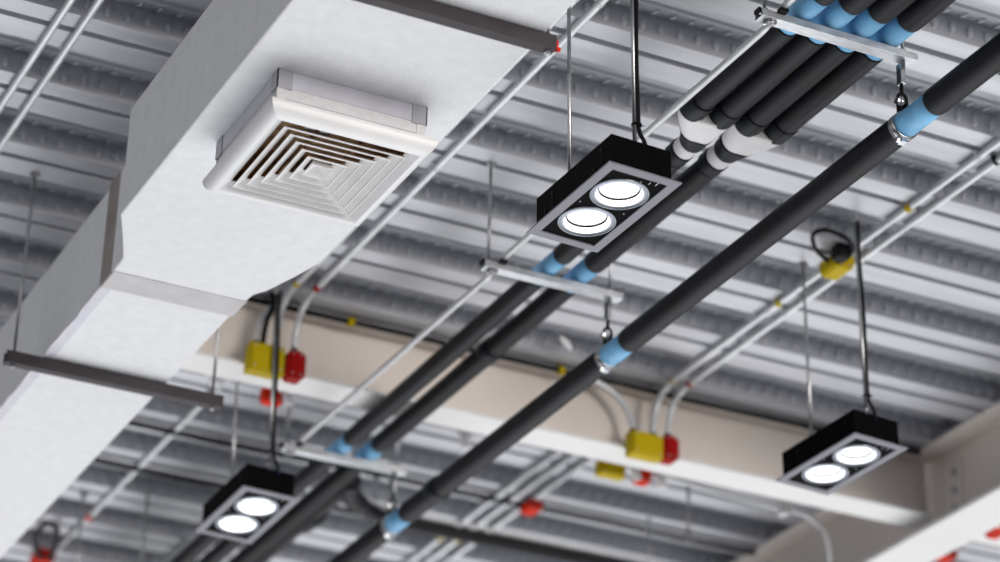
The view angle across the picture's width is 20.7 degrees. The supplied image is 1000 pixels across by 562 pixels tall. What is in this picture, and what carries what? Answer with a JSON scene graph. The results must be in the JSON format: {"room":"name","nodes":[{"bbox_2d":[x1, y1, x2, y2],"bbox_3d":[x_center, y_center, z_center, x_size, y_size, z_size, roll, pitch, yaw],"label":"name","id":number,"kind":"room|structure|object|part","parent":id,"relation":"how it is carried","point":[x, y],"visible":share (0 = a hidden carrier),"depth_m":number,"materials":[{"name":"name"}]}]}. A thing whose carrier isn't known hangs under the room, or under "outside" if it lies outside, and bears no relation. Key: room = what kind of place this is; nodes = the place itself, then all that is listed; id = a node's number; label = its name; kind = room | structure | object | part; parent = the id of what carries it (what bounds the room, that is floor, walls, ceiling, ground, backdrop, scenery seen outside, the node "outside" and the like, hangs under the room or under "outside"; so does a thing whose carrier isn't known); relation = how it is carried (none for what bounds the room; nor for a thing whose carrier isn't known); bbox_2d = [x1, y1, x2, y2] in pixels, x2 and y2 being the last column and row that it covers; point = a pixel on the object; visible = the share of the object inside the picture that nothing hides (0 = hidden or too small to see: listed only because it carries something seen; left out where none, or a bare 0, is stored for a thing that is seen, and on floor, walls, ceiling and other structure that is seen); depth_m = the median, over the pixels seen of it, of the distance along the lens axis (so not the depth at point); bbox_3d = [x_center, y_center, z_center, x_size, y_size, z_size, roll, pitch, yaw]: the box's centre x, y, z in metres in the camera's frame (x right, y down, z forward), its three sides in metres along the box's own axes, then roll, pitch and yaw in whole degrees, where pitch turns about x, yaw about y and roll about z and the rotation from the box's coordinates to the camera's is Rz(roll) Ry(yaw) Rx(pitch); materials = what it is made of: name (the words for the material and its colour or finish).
{"room":"commercial building interior","nodes":[
{"label":"commercial building interior","id":0,"kind":"room"},
{"bbox_2d":[0,0,999,561],"bbox_3d":[-0.180,0.149,8.171,8.400,0.200,9.700,14,-29,-23],"label":"ceiling","id":1,"kind":"structure","parent":0,"point":[932,293],"depth_m":7.60,"materials":[{"name":"silver metal"}]},
{"bbox_2d":[0,0,74,112],"bbox_3d":[-1.338,-0.353,6.981,0.030,0.022,7.400,14,-29,-23],"label":"conduit","id":2,"kind":"object","parent":1,"relation":"attached to","point":[67,5],"visible":1,"depth_m":6.56,"materials":[{"name":"silver metal"}]},
{"bbox_2d":[30,547,55,561],"bbox_3d":[-1.608,0.976,9.612,0.065,0.045,0.108,14,-29,-23],"label":"junction box","id":3,"kind":"object","parent":1,"relation":"attached to","point":[44,551],"visible":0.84,"depth_m":9.57,"materials":[{"name":"red plastic"}]},
{"bbox_2d":[32,521,59,561],"bbox_3d":[-1.570,0.898,9.428,0.092,0.025,0.357,7,-27,-11],"label":"cable loop","id":4,"kind":"object","parent":3,"relation":"attached to","point":[44,524],"visible":1,"depth_m":9.39,"materials":[{"name":"black"}]},
{"bbox_3d":[-1.587,0.957,9.572,0.040,0.036,0.006,14,-29,-23],"label":"lid","id":5,"kind":"part","parent":3,"relation":"part of","materials":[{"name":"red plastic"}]},
{"bbox_2d":[0,0,103,152],"bbox_3d":[-1.285,-0.340,7.003,0.030,0.022,7.400,14,-29,-23],"label":"conduit","id":6,"kind":"object","parent":1,"relation":"attached to","point":[96,4],"visible":1,"depth_m":6.64,"materials":[{"name":"silver metal"}]},
{"bbox_2d":[75,493,87,561],"bbox_3d":[-1.400,0.871,9.076,0.032,0.350,0.031,14,-29,-23],"label":"rod","id":7,"kind":"object","parent":1,"relation":"hanging from","point":[82,495],"visible":1,"depth_m":9.10,"materials":[{"name":"metal"}]},
{"bbox_2d":[3,172,223,410],"bbox_3d":[-0.981,0.029,7.124,0.584,0.558,0.028,14,-29,-23],"label":"hanger","id":8,"kind":"object","parent":1,"relation":"hanging from","point":[13,358],"visible":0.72,"depth_m":7.01,"materials":[{"name":"metal"}]},
{"bbox_3d":[-1.224,-0.030,7.021,0.008,0.558,0.008,14,-29,-23],"label":"threaded rod","id":9,"kind":"part","parent":8,"relation":"part of","materials":[{"name":"metal"}]},
{"bbox_3d":[-0.743,0.087,7.226,0.008,0.558,0.008,14,-29,-23],"label":"threaded rod","id":10,"kind":"part","parent":8,"relation":"part of","materials":[{"name":"metal"}]},
{"bbox_2d":[56,378,229,553],"bbox_3d":[-1.372,0.780,9.259,0.030,0.022,3.200,14,-29,-23],"label":"conduit","id":11,"kind":"object","parent":1,"relation":"attached to","point":[196,409],"visible":0.72,"depth_m":8.93,"materials":[{"name":"grey metal"}]},
{"bbox_2d":[140,492,151,561],"bbox_3d":[-1.183,0.856,9.067,0.032,0.320,0.031,14,-29,-23],"label":"rod","id":12,"kind":"object","parent":1,"relation":"hanging from","point":[146,495],"visible":1,"depth_m":9.09,"materials":[{"name":"metal"}]},
{"bbox_3d":[-1.183,0.857,9.067,0.010,0.320,0.010,-20,-34,37],"label":"rod","id":13,"kind":"part","parent":12,"relation":"part of","materials":[{"name":"metal"}]},
{"bbox_2d":[163,532,199,561],"bbox_3d":[-1.357,1.155,10.013,0.030,0.028,1.700,14,-29,-23],"label":"conduit","id":14,"kind":"object","parent":1,"relation":"attached to","point":[195,534],"visible":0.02,"depth_m":9.53,"materials":[{"name":"grey metal"}]},
{"bbox_2d":[207,375,221,386],"bbox_3d":[-0.858,0.292,8.228,0.060,0.040,0.060,14,-29,-23],"label":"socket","id":15,"kind":"object","parent":1,"relation":"attached to","point":[218,381],"visible":0.48,"depth_m":8.21,"materials":[{"name":"white plastic"}]},
{"bbox_2d":[92,457,361,516],"bbox_3d":[-0.801,0.703,9.050,3.400,0.024,0.021,14,-29,-23],"label":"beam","id":16,"kind":"structure","parent":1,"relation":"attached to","point":[98,460],"depth_m":8.92,"materials":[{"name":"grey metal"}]},
{"bbox_2d":[194,288,300,543],"bbox_3d":[-0.694,0.375,7.712,0.173,0.640,0.336,15,-29,-25],"label":"spotlight","id":17,"kind":"object","parent":1,"relation":"hanging from","point":[255,498],"visible":0.98,"depth_m":7.56,"materials":[{"name":"black metal"}]},
{"bbox_3d":[-0.760,0.392,7.838,0.023,0.561,0.008,14,-29,-23],"label":"suspension rod","id":18,"kind":"part","parent":17,"relation":"part of","materials":[{"name":"metal"}]},
{"bbox_3d":[-0.702,0.648,7.576,0.131,0.001,0.294,15,-33,-24],"label":"plate","id":19,"kind":"part","parent":17,"relation":"part of","materials":[{"name":"metal"}]},
{"bbox_3d":[-0.702,0.650,7.575,0.173,0.005,0.336,15,-33,-24],"label":"frame","id":20,"kind":"part","parent":17,"relation":"part of","materials":[{"name":"silver metal"}]},
{"bbox_3d":[-0.631,0.272,7.608,0.023,0.543,0.008,14,-29,-23],"label":"suspension rod","id":21,"kind":"part","parent":17,"relation":"part of","materials":[{"name":"metal"}]},
{"bbox_2d":[279,406,406,479],"bbox_3d":[-0.456,0.405,8.110,0.400,0.325,0.048,14,-29,-23],"label":"hanger","id":22,"kind":"object","parent":1,"relation":"hanging from","point":[299,449],"visible":0.72,"depth_m":8.04,"materials":[{"name":"metal"}]},
{"bbox_3d":[-0.620,0.365,8.050,0.008,0.316,0.008,14,-29,-23],"label":"threaded rod","id":23,"kind":"part","parent":22,"relation":"part of","materials":[{"name":"metal"}]},
{"bbox_2d":[380,475,402,538],"bbox_3d":[-0.316,0.668,8.080,0.066,0.198,0.028,14,-29,-23],"label":"clamp","id":24,"kind":"object","parent":22,"relation":"hanging from","point":[389,505],"visible":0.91,"depth_m":8.07,"materials":[{"name":"metal"}]},
{"bbox_3d":[-0.306,0.445,8.182,0.008,0.324,0.008,14,-29,-23],"label":"threaded rod","id":25,"kind":"part","parent":22,"relation":"part of","materials":[{"name":"metal"}]},
{"bbox_2d":[372,476,378,525],"bbox_3d":[-0.406,0.718,8.899,0.032,0.180,0.031,14,-29,-23],"label":"rod","id":26,"kind":"object","parent":1,"relation":"hanging from","point":[375,478],"visible":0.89,"depth_m":8.91,"materials":[{"name":"metal"}]},
{"bbox_3d":[-0.406,0.718,8.899,0.010,0.179,0.010,3,-26,-3],"label":"rod","id":27,"kind":"part","parent":26,"relation":"part of","materials":[{"name":"metal"}]},
{"bbox_2d":[272,0,579,343],"bbox_3d":[0.287,-0.696,6.051,0.030,0.150,4.200,14,-29,-23],"label":"conduit","id":28,"kind":"object","parent":1,"relation":"attached to","point":[297,283],"visible":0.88,"depth_m":7.50,"materials":[{"name":"grey metal"}]},
{"bbox_2d":[127,420,755,555],"bbox_3d":[-0.649,0.568,8.771,3.400,0.024,0.021,14,-29,-23],"label":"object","id":29,"kind":"object","parent":1,"relation":"attached to","point":[133,423],"visible":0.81,"depth_m":9.00,"materials":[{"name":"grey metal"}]},
{"bbox_2d":[291,0,608,348],"bbox_3d":[0.341,-0.683,6.074,0.030,0.150,4.200,14,-29,-23],"label":"conduit","id":30,"kind":"object","parent":1,"relation":"attached to","point":[436,167],"visible":1,"depth_m":7.00,"materials":[{"name":"grey metal"}]},
{"bbox_2d":[255,451,649,561],"bbox_3d":[-0.380,1.281,9.939,1.672,0.260,2.981,14,-29,-23],"label":"pipe","id":31,"kind":"object","parent":1,"relation":"hanging from","point":[350,495],"visible":0.78,"depth_m":8.73,"materials":[{"name":"black rubber"}]},
{"bbox_3d":[-0.351,0.663,8.696,0.007,0.260,0.007,-20,-34,37],"label":"hanger rod","id":32,"kind":"part","parent":31,"relation":"part of","materials":[{"name":"metal"}]},
{"bbox_2d":[361,491,655,561],"bbox_3d":[0.187,0.839,8.865,1.661,0.029,0.185,18,-31,-29],"label":"conduit","id":33,"kind":"object","parent":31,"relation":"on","point":[383,506],"visible":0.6,"depth_m":8.83,"materials":[{"name":"grey metal"}]},
{"bbox_3d":[0.493,0.867,9.056,0.007,0.260,0.007,3,-26,-3],"label":"hanger rod","id":34,"kind":"part","parent":31,"relation":"part of","materials":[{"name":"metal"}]},
{"bbox_2d":[353,0,560,55],"bbox_3d":[-0.136,-0.760,5.488,0.579,0.558,0.028,14,-29,-23],"label":"hanger","id":35,"kind":"object","parent":1,"relation":"hanging from","point":[546,43],"visible":1,"depth_m":5.40,"materials":[{"name":"metal"}]},
{"bbox_2d":[0,0,575,557],"bbox_3d":[-0.833,-0.051,6.739,0.495,0.284,7.600,14,-29,-23],"label":"ventilation duct","id":36,"kind":"object","parent":35,"relation":"on","point":[164,259],"visible":0.88,"depth_m":6.29,"materials":[{"name":"white metal"}]},
{"bbox_2d":[202,68,437,226],"bbox_3d":[-0.384,-0.280,5.804,0.372,0.117,0.406,14,-29,-23],"label":"diffuser","id":37,"kind":"object","parent":36,"relation":"attached to","point":[267,156],"visible":1,"depth_m":5.74,"materials":[{"name":"white metal"}]},
{"bbox_2d":[458,430,473,449],"bbox_3d":[-0.108,0.500,8.585,0.052,0.054,0.052,14,-29,-23],"label":"socket","id":38,"kind":"object","parent":1,"relation":"attached to","point":[465,436],"visible":0.94,"depth_m":8.57,"materials":[{"name":"grey metal"}]},
{"bbox_2d":[404,450,560,561],"bbox_3d":[-0.363,1.024,9.689,0.030,0.025,3.200,14,-29,-23],"label":"conduit","id":39,"kind":"object","parent":1,"relation":"attached to","point":[553,453],"visible":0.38,"depth_m":9.03,"materials":[{"name":"grey metal"}]},
{"bbox_2d":[419,454,576,561],"bbox_3d":[-0.313,1.036,9.711,0.030,0.025,3.200,14,-29,-23],"label":"conduit","id":40,"kind":"object","parent":1,"relation":"attached to","point":[568,457],"visible":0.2,"depth_m":9.04,"materials":[{"name":"grey metal"}]},
{"bbox_2d":[441,457,593,561],"bbox_3d":[-0.259,1.049,9.734,0.030,0.025,3.200,14,-29,-23],"label":"conduit","id":41,"kind":"object","parent":1,"relation":"attached to","point":[586,460],"visible":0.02,"depth_m":9.02,"materials":[{"name":"grey metal"}]},
{"bbox_2d":[520,498,542,515],"bbox_3d":[0.106,0.749,9.058,0.055,0.036,0.078,14,-29,-23],"label":"junction box","id":42,"kind":"object","parent":41,"relation":"attached to","point":[531,507],"visible":1,"depth_m":9.04,"materials":[{"name":"red plastic"}]},
{"bbox_3d":[0.121,0.736,9.031,0.034,0.029,0.006,14,-29,-23],"label":"lid","id":43,"kind":"part","parent":42,"relation":"part of","materials":[{"name":"red plastic"}]},
{"bbox_2d":[479,161,622,306],"bbox_3d":[0.137,-0.121,7.018,0.400,0.325,0.048,14,-29,-23],"label":"hanger","id":44,"kind":"object","parent":1,"relation":"hanging from","point":[501,268],"visible":0.88,"depth_m":6.96,"materials":[{"name":"metal"}]},
{"bbox_2d":[299,270,493,442],"bbox_3d":[-0.300,0.223,7.436,0.017,0.055,1.327,13,-29,-22],"label":"tube","id":45,"kind":"object","parent":44,"relation":"attached to","point":[487,277],"visible":1,"depth_m":7.37,"materials":[{"name":"silver metal"}]},
{"bbox_2d":[197,165,680,561],"bbox_3d":[-0.748,0.738,8.577,0.056,0.056,5.284,14,-29,-23],"label":"insulated pipe","id":46,"kind":"object","parent":44,"relation":"on","point":[563,254],"visible":0.69,"depth_m":7.52,"materials":[{"name":"black rubber"}]},
{"bbox_2d":[169,533,220,561],"bbox_3d":[-1.409,1.242,9.646,0.055,0.055,2.580,14,-29,-23],"label":"insulated pipe","id":47,"kind":"object","parent":46,"relation":"attached to","point":[202,542],"visible":0.4,"depth_m":8.83,"materials":[{"name":"black rubber"}]},
{"bbox_2d":[227,160,714,561],"bbox_3d":[-0.665,0.757,8.613,0.067,0.067,5.284,14,-29,-23],"label":"insulated pipe","id":48,"kind":"object","parent":44,"relation":"on","point":[489,351],"visible":0.88,"depth_m":7.45,"materials":[{"name":"black rubber"}]},
{"bbox_3d":[-0.027,-0.161,6.957,0.008,0.316,0.008,14,-29,-23],"label":"threaded rod","id":49,"kind":"part","parent":44,"relation":"part of","materials":[{"name":"metal"}]},
{"bbox_2d":[594,301,619,372],"bbox_3d":[0.277,0.142,6.987,0.066,0.198,0.028,14,-29,-23],"label":"clamp","id":50,"kind":"object","parent":44,"relation":"hanging from","point":[606,336],"visible":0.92,"depth_m":6.97,"materials":[{"name":"metal"}]},
{"bbox_3d":[0.287,-0.081,7.090,0.008,0.324,0.008,14,-29,-23],"label":"threaded rod","id":51,"kind":"part","parent":44,"relation":"part of","materials":[{"name":"metal"}]},
{"bbox_2d":[180,301,930,528],"bbox_3d":[0.129,0.372,8.133,2.713,0.214,0.119,14,-29,-23],"label":"steel beam","id":52,"kind":"structure","parent":1,"relation":"attached to","point":[717,447],"depth_m":8.15,"materials":[{"name":"beige paint"}]},
{"bbox_2d":[244,340,284,379],"bbox_3d":[-0.659,0.216,7.667,0.106,0.102,0.054,14,-29,-23],"label":"junction box","id":53,"kind":"object","parent":52,"relation":"attached to","point":[258,359],"visible":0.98,"depth_m":7.64,"materials":[{"name":"yellow plastic"}]},
{"bbox_2d":[260,292,274,343],"bbox_3d":[-0.652,0.108,7.708,0.030,0.158,0.047,14,-29,-23],"label":"cable","id":54,"kind":"object","parent":53,"relation":"attached to","point":[272,296],"visible":1,"depth_m":7.71,"materials":[{"name":"black plastic"}]},
{"bbox_3d":[-0.650,0.214,7.646,0.095,0.079,0.006,14,-29,-23],"label":"lid","id":55,"kind":"part","parent":53,"relation":"part of","materials":[{"name":"yellow plastic"}]},
{"bbox_2d":[254,294,283,339],"bbox_3d":[-0.649,0.114,7.719,0.083,0.156,0.036,-4,-27,12],"label":"conduit","id":56,"kind":"object","parent":53,"relation":"attached to","point":[264,313],"visible":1,"depth_m":7.71,"materials":[{"name":"silver metal"}]},
{"bbox_2d":[259,387,282,407],"bbox_3d":[-0.662,0.334,7.954,0.064,0.052,0.048,14,-29,-23],"label":"junction box","id":57,"kind":"object","parent":52,"relation":"attached to","point":[265,393],"visible":0.59,"depth_m":7.94,"materials":[{"name":"red plastic"}]},
{"bbox_3d":[-0.653,0.326,7.939,0.040,0.042,0.006,14,-29,-23],"label":"lid","id":58,"kind":"part","parent":57,"relation":"part of","materials":[{"name":"red plastic"}]},
{"bbox_2d":[278,390,292,405],"bbox_3d":[-0.626,0.330,7.948,0.055,0.067,0.033,14,-29,-23],"label":"cable gland","id":59,"kind":"object","parent":57,"relation":"attached to","point":[287,397],"visible":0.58,"depth_m":7.94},
{"bbox_2d":[281,348,305,384],"bbox_3d":[-0.580,0.236,7.703,0.058,0.100,0.052,14,-29,-23],"label":"junction box","id":60,"kind":"object","parent":52,"relation":"attached to","point":[295,361],"visible":1,"depth_m":7.68,"materials":[{"name":"red plastic"}]},
{"bbox_3d":[-0.571,0.234,7.683,0.036,0.069,0.006,14,-29,-23],"label":"lid","id":61,"kind":"part","parent":60,"relation":"part of","materials":[{"name":"red plastic"}]},
{"bbox_2d":[625,428,662,463],"bbox_3d":[0.430,0.486,8.130,0.108,0.090,0.054,14,-29,-23],"label":"junction box","id":62,"kind":"object","parent":52,"relation":"attached to","point":[642,446],"visible":1,"depth_m":8.11,"materials":[{"name":"yellow plastic"}]},
{"bbox_2d":[594,380,635,427],"bbox_3d":[0.304,0.362,8.141,0.222,0.170,0.021,12,-28,-20],"label":"conduit","id":63,"kind":"object","parent":62,"relation":"attached to","point":[611,391],"visible":0.75,"depth_m":8.16,"materials":[{"name":"silver metal"}]},
{"bbox_3d":[0.440,0.483,8.108,0.097,0.068,0.006,14,-29,-23],"label":"lid","id":64,"kind":"part","parent":62,"relation":"part of","materials":[{"name":"yellow plastic"}]},
{"bbox_2d":[659,433,678,465],"bbox_3d":[0.503,0.498,8.166,0.056,0.094,0.052,14,-29,-23],"label":"junction box","id":65,"kind":"object","parent":52,"relation":"attached to","point":[670,443],"visible":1,"depth_m":8.14,"materials":[{"name":"red plastic"}]},
{"bbox_3d":[0.513,0.496,8.145,0.035,0.064,0.006,14,-29,-23],"label":"lid","id":66,"kind":"part","parent":65,"relation":"part of","materials":[{"name":"red plastic"}]},
{"bbox_2d":[559,335,572,350],"bbox_3d":[0.195,0.181,7.974,0.018,0.017,0.089,-9,-29,21],"label":"tag","id":67,"kind":"object","parent":1,"relation":"attached to","point":[564,340],"visible":1,"depth_m":7.96,"materials":[{"name":"white plastic"}]},
{"bbox_2d":[247,296,920,454],"bbox_3d":[0.143,0.256,8.103,2.625,0.028,0.028,14,-29,-23],"label":"cable","id":68,"kind":"object","parent":1,"relation":"attached to","point":[349,321],"visible":0.7,"depth_m":8.10,"materials":[{"name":"black plastic"}]},
{"bbox_2d":[527,0,681,252],"bbox_3d":[0.223,-0.479,5.814,0.173,0.751,0.336,15,-29,-25],"label":"spotlight","id":69,"kind":"object","parent":1,"relation":"hanging from","point":[621,179],"visible":1,"depth_m":5.64,"materials":[{"name":"black metal"}]},
{"bbox_3d":[0.151,-0.457,5.949,0.023,0.674,0.008,14,-29,-23],"label":"suspension rod","id":70,"kind":"part","parent":69,"relation":"part of","materials":[{"name":"metal"}]},
{"bbox_3d":[0.213,-0.152,5.652,0.131,0.001,0.294,15,-32,-25],"label":"plate","id":71,"kind":"part","parent":69,"relation":"part of","materials":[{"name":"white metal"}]},
{"bbox_3d":[0.213,-0.151,5.651,0.173,0.004,0.336,15,-32,-25],"label":"frame","id":72,"kind":"part","parent":69,"relation":"part of","materials":[{"name":"grey paint"}]},
{"bbox_3d":[0.278,-0.569,5.728,0.023,0.664,0.008,14,-29,-23],"label":"suspension rod","id":73,"kind":"part","parent":69,"relation":"part of","materials":[{"name":"metal"}]},
{"bbox_2d":[684,485,689,544],"bbox_3d":[0.613,0.759,8.888,0.032,0.210,0.031,14,-29,-23],"label":"rod","id":74,"kind":"object","parent":1,"relation":"hanging from","point":[686,486],"visible":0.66,"depth_m":8.88,"materials":[{"name":"metal"}]},
{"bbox_3d":[0.613,0.759,8.888,0.010,0.209,0.010,-20,-34,37],"label":"rod","id":75,"kind":"part","parent":74,"relation":"part of","materials":[{"name":"metal"}]},
{"bbox_2d":[651,471,831,561],"bbox_3d":[0.647,0.668,8.556,0.908,0.340,0.030,14,-29,-23],"label":"conduit","id":76,"kind":"object","parent":1,"relation":"attached to","point":[783,509],"visible":0.77,"depth_m":8.64,"materials":[{"name":"grey metal"}]},
{"bbox_2d":[595,460,625,480],"bbox_3d":[0.340,0.579,8.378,0.090,0.048,0.048,14,-29,-23],"label":"junction box","id":77,"kind":"object","parent":76,"relation":"attached to","point":[603,469],"visible":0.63,"depth_m":8.36,"materials":[{"name":"yellow plastic"}]},
{"bbox_3d":[0.348,0.571,8.362,0.081,0.043,0.006,14,-29,-23],"label":"lid","id":78,"kind":"part","parent":77,"relation":"part of","materials":[{"name":"yellow plastic"}]},
{"bbox_2d":[632,469,651,486],"bbox_3d":[0.440,0.604,8.422,0.050,0.046,0.048,14,-29,-23],"label":"junction box","id":79,"kind":"object","parent":76,"relation":"attached to","point":[646,476],"visible":0.72,"depth_m":8.41,"materials":[{"name":"red plastic"}]},
{"bbox_2d":[626,466,641,480],"bbox_3d":[0.412,0.582,8.402,0.055,0.067,0.033,14,-29,-23],"label":"cable gland","id":80,"kind":"object","parent":79,"relation":"attached to","point":[636,473],"visible":0.6,"depth_m":8.39,"materials":[{"name":"grey metal"}]},
{"bbox_3d":[0.448,0.596,8.407,0.031,0.037,0.006,14,-29,-23],"label":"lid","id":81,"kind":"part","parent":79,"relation":"part of","materials":[{"name":"red plastic"}]},
{"bbox_2d":[652,472,666,489],"bbox_3d":[0.492,0.611,8.432,0.055,0.067,0.033,14,-29,-23],"label":"cable gland","id":82,"kind":"object","parent":79,"relation":"attached to","point":[660,478],"visible":0.81,"depth_m":8.42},
{"bbox_2d":[650,136,999,432],"bbox_3d":[1.391,-0.420,6.517,0.046,0.170,4.199,14,-29,-23],"label":"conduit","id":83,"kind":"object","parent":1,"relation":"attached to","point":[981,154],"visible":1,"depth_m":7.58,"materials":[{"name":"grey metal"}]},
{"bbox_2d":[810,228,854,261],"bbox_3d":[0.890,-0.098,7.320,0.110,0.023,0.170,-7,-28,17],"label":"cable loop","id":84,"kind":"object","parent":83,"relation":"attached to","point":[848,240],"visible":1,"depth_m":7.30,"materials":[{"name":"black"}]},
{"bbox_2d":[665,154,999,432],"bbox_3d":[1.437,-0.408,6.537,0.050,0.170,4.199,14,-29,-23],"label":"conduit","id":85,"kind":"object","parent":1,"relation":"attached to","point":[995,161],"visible":1,"depth_m":7.59,"materials":[{"name":"grey metal"}]},
{"bbox_2d":[754,0,917,68],"bbox_3d":[0.730,-0.646,5.927,0.400,0.325,0.048,14,-29,-23],"label":"hanger","id":86,"kind":"object","parent":1,"relation":"hanging from","point":[779,19],"visible":0.99,"depth_m":5.86,"materials":[{"name":"metal"}]},
{"bbox_2d":[502,21,772,259],"bbox_3d":[0.292,-0.303,6.344,0.017,0.055,1.325,13,-29,-22],"label":"tube","id":87,"kind":"object","parent":86,"relation":"attached to","point":[758,34],"visible":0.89,"depth_m":6.06,"materials":[{"name":"silver metal"}]},
{"bbox_2d":[693,0,834,109],"bbox_3d":[0.910,-0.810,5.370,0.059,0.059,2.060,14,-29,-23],"label":"insulated pipe","id":88,"kind":"object","parent":86,"relation":"on","point":[774,39],"visible":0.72,"depth_m":5.99,"materials":[{"name":"black plastic"}]},
{"bbox_2d":[665,86,743,166],"bbox_3d":[0.437,-0.356,6.317,0.144,0.071,0.267,14,-29,-23],"label":"pipe wye","id":89,"kind":"object","parent":88,"relation":"attached to","point":[699,127],"visible":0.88,"depth_m":6.26,"materials":[{"name":"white plastic"}]},
{"bbox_3d":[0.566,-0.686,5.867,0.008,0.316,0.008,14,-29,-23],"label":"threaded rod","id":90,"kind":"part","parent":86,"relation":"part of","materials":[{"name":"metal"}]},
{"bbox_2d":[782,0,795,7],"bbox_3d":[0.903,-0.844,5.219,0.017,0.055,1.409,13,-29,-22],"label":"tube","id":91,"kind":"object","parent":86,"relation":"attached to","point":[786,3],"visible":1,"depth_m":5.78,"materials":[{"name":"silver metal"}]},
{"bbox_2d":[720,0,875,117],"bbox_3d":[0.976,-0.796,5.399,0.066,0.066,2.060,14,-29,-23],"label":"insulated pipe","id":92,"kind":"object","parent":86,"relation":"on","point":[836,15],"visible":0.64,"depth_m":6.00,"materials":[{"name":"black plastic"}]},
{"bbox_2d":[747,0,915,125],"bbox_3d":[1.041,-0.781,5.427,0.066,0.066,2.060,14,-29,-23],"label":"insulated pipe","id":93,"kind":"object","parent":86,"relation":"on","point":[828,57],"visible":0.74,"depth_m":6.01,"materials":[{"name":"black plastic"}]},
{"bbox_2d":[697,112,797,176],"bbox_3d":[0.568,-0.324,6.373,0.144,0.071,0.267,14,-29,-23],"label":"pipe wye","id":94,"kind":"object","parent":93,"relation":"attached to","point":[745,138],"visible":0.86,"depth_m":6.32,"materials":[{"name":"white plastic"}]},
{"bbox_2d":[775,0,955,133],"bbox_3d":[1.107,-0.765,5.455,0.066,0.066,2.060,14,-29,-23],"label":"insulated pipe","id":95,"kind":"object","parent":86,"relation":"on","point":[919,13],"visible":0.69,"depth_m":6.02,"materials":[{"name":"black plastic"}]},
{"bbox_2d":[888,62,917,145],"bbox_3d":[0.870,-0.384,5.895,0.066,0.198,0.028,14,-29,-23],"label":"clamp","id":96,"kind":"object","parent":86,"relation":"hanging from","point":[901,103],"visible":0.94,"depth_m":5.88,"materials":[{"name":"metal"}]},
{"bbox_3d":[0.880,-0.606,5.999,0.008,0.324,0.008,14,-29,-23],"label":"threaded rod","id":97,"kind":"part","parent":86,"relation":"part of","materials":[{"name":"metal"}]},
{"bbox_2d":[820,255,853,280],"bbox_3d":[0.915,-0.043,7.408,0.062,0.050,0.086,14,-29,-23],"label":"junction box","id":98,"kind":"object","parent":1,"relation":"attached to","point":[833,270],"visible":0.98,"depth_m":7.39,"materials":[{"name":"yellow plastic"}]},
{"bbox_2d":[831,242,850,262],"bbox_3d":[0.917,-0.077,7.350,0.045,0.045,0.045,14,-29,-23],"label":"plug","id":99,"kind":"object","parent":98,"relation":"attached to","point":[840,252],"visible":1,"depth_m":7.33,"materials":[{"name":"black plastic"}]},
{"bbox_3d":[0.932,-0.058,7.377,0.038,0.040,0.006,14,-29,-23],"label":"lid","id":100,"kind":"part","parent":98,"relation":"part of","materials":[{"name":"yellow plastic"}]},
{"bbox_2d":[775,216,907,495],"bbox_3d":[0.893,0.192,7.229,0.173,0.657,0.336,17,-30,-27],"label":"spotlight","id":101,"kind":"object","parent":1,"relation":"hanging from","point":[856,443],"visible":1,"depth_m":7.08,"materials":[{"name":"black metal"}]},
{"bbox_3d":[0.829,0.215,7.365,0.023,0.580,0.008,14,-29,-23],"label":"suspension rod","id":102,"kind":"part","parent":101,"relation":"part of","materials":[{"name":"metal"}]},
{"bbox_3d":[0.884,0.475,7.089,0.131,0.001,0.294,17,-33,-27],"label":"plate","id":103,"kind":"part","parent":101,"relation":"part of","materials":[{"name":"metal"}]},
{"bbox_3d":[0.884,0.476,7.088,0.173,0.005,0.336,17,-33,-27],"label":"frame","id":104,"kind":"part","parent":101,"relation":"part of","materials":[{"name":"silver metal"}]},
{"bbox_3d":[0.940,0.088,7.122,0.023,0.564,0.008,14,-29,-23],"label":"suspension rod","id":105,"kind":"part","parent":101,"relation":"part of","materials":[{"name":"metal"}]},
{"bbox_2d":[733,401,999,561],"bbox_3d":[1.398,0.673,8.591,0.176,0.278,8.800,14,-29,-23],"label":"steel beam","id":106,"kind":"structure","parent":1,"relation":"attached to","point":[962,465],"depth_m":8.58,"materials":[{"name":"beige metal"}]},
{"bbox_3d":[1.393,0.658,8.525,0.054,0.200,0.107,14,-29,-23],"label":"cleat plate","id":107,"kind":"part","parent":106,"relation":"part of","materials":[{"name":"beige paint"}]},
{"bbox_2d":[935,550,957,561],"bbox_3d":[1.527,0.939,9.368,0.070,0.036,0.068,14,-29,-23],"label":"junction box","id":108,"kind":"object","parent":1,"relation":"attached to","point":[952,555],"visible":0.43,"depth_m":9.35,"materials":[{"name":"red plastic"}]},
{"bbox_3d":[1.540,0.927,9.344,0.043,0.029,0.006,14,-29,-23],"label":"lid","id":109,"kind":"part","parent":108,"relation":"part of","materials":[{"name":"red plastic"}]},
{"bbox_2d":[972,525,999,546],"bbox_3d":[2.408,0.924,9.105,2.300,0.214,0.119,14,-29,-23],"label":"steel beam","id":110,"kind":"structure","parent":1,"relation":"attached to","point":[981,539],"depth_m":8.73,"materials":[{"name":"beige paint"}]},
{"bbox_2d":[985,527,999,539],"bbox_3d":[1.556,0.792,8.596,0.048,0.030,0.044,14,-29,-23],"label":"junction box","id":111,"kind":"object","parent":110,"relation":"attached to","point":[994,534],"visible":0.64,"depth_m":8.58,"materials":[{"name":"red plastic"}]},
{"bbox_3d":[1.564,0.786,8.582,0.030,0.024,0.006,14,-29,-23],"label":"lid","id":112,"kind":"part","parent":111,"relation":"part of","materials":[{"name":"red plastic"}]},
{"bbox_2d":[329,32,999,561],"bbox_3d":[-0.081,0.509,7.619,0.071,0.071,7.600,14,-29,-23],"label":"insulated pipe","id":113,"kind":"object","parent":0,"point":[983,64],"visible":0.99,"depth_m":6.53,"materials":[{"name":"black plastic"}]}
]}

